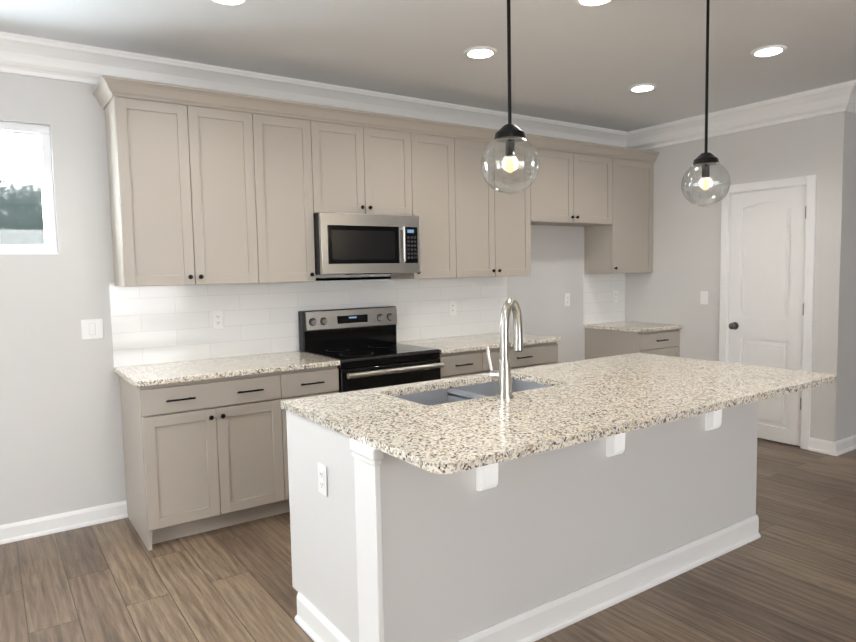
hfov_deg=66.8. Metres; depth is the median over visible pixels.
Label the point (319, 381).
base cabinet
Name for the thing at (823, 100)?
crown molding
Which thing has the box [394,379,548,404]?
sink
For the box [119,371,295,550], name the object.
base cabinet
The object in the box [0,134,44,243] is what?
sky
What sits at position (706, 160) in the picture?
pendant light
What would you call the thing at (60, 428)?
wall
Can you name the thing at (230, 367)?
countertop
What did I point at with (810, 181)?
door frame
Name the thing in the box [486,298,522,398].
faucet
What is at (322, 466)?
outlet
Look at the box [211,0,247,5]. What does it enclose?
recessed light
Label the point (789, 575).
floor
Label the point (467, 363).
base cabinet
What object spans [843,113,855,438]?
wall
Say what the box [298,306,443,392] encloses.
electric range
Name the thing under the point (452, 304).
outlet
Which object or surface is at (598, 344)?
base cabinet
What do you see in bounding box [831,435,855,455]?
baseboard
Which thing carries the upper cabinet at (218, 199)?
attached to the wall at (60, 428)
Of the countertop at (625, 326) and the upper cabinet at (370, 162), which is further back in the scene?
the countertop at (625, 326)
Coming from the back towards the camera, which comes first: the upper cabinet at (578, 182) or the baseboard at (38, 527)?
the upper cabinet at (578, 182)
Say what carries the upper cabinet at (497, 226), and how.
attached to the wall at (60, 428)
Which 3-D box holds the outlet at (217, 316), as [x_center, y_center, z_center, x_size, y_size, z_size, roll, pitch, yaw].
[-1.356,-0.008,4.192,0.072,0.116,0.007,-4,5,-34]
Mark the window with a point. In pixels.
(42, 134)
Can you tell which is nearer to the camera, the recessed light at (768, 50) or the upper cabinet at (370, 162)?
the recessed light at (768, 50)
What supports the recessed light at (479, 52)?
in the ceiling
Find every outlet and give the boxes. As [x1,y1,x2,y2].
[212,311,223,328]
[318,462,327,496]
[449,301,455,314]
[564,293,569,305]
[613,290,617,301]
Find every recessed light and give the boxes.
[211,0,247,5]
[464,46,496,58]
[575,0,612,6]
[628,83,656,91]
[750,45,786,56]
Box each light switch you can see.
[81,319,103,339]
[700,291,707,304]
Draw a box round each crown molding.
[0,31,627,147]
[628,83,839,149]
[836,80,855,113]
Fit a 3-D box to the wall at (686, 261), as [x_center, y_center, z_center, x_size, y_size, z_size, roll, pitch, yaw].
[2.569,-0.403,5.685,0.140,2.740,1.965,-4,5,-34]
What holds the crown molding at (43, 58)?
attached to the wall at (60, 428)
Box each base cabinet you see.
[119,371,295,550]
[292,367,338,398]
[439,351,491,378]
[492,343,557,369]
[584,327,681,359]
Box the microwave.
[313,212,419,274]
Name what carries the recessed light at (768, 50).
in the ceiling
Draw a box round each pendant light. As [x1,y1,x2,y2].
[481,0,539,194]
[681,0,730,206]
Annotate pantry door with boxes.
[728,185,806,445]
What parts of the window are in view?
glass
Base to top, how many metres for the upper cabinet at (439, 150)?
1.085 m
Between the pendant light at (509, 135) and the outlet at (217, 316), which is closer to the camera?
the pendant light at (509, 135)
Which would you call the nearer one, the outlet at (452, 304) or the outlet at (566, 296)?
the outlet at (452, 304)
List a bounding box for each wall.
[0,72,620,524]
[625,111,852,441]
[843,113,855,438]
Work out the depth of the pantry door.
5.29 m
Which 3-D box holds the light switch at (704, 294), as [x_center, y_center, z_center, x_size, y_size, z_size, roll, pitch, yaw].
[2.446,-0.205,5.753,0.010,0.116,0.072,-4,5,-34]
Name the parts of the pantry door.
pantry door hardware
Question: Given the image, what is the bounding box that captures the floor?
[0,438,855,641]
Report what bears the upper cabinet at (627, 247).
attached to the wall at (60, 428)
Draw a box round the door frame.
[719,174,816,449]
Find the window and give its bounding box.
[0,121,57,253]
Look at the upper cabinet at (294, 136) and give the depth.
4.11 m
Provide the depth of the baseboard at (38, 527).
3.75 m
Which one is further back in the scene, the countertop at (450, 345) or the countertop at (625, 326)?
the countertop at (625, 326)
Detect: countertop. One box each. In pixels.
[114,351,339,386]
[280,354,835,477]
[400,331,561,354]
[584,319,681,330]
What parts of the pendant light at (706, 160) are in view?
bulb, stem, globe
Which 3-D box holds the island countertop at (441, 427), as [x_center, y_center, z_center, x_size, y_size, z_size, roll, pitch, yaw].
[0.679,0.315,2.942,2.365,0.030,1.168,-4,5,-34]
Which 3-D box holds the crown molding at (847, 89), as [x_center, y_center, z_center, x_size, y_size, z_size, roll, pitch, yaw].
[4.832,-1.747,5.889,4.490,0.178,0.115,-4,5,-34]
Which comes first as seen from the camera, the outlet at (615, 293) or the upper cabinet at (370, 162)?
the upper cabinet at (370, 162)
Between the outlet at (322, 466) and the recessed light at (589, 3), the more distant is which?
the recessed light at (589, 3)
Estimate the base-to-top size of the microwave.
0.399 m
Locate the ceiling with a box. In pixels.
[0,0,855,131]
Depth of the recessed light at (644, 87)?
4.62 m
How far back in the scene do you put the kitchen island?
2.56 m
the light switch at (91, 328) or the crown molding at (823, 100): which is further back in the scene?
the crown molding at (823, 100)
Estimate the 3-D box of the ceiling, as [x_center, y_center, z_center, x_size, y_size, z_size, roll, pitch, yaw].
[2.552,-1.493,1.694,13.000,0.050,9.600,-4,5,-34]
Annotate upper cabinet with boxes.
[100,83,271,290]
[264,103,327,286]
[324,111,415,215]
[380,123,463,282]
[464,131,539,278]
[540,139,615,226]
[583,151,655,274]
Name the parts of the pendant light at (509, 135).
stem, globe, bulb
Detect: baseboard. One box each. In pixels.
[0,500,127,544]
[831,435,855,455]
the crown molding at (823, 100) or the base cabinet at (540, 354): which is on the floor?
the base cabinet at (540, 354)
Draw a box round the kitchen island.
[281,394,783,641]

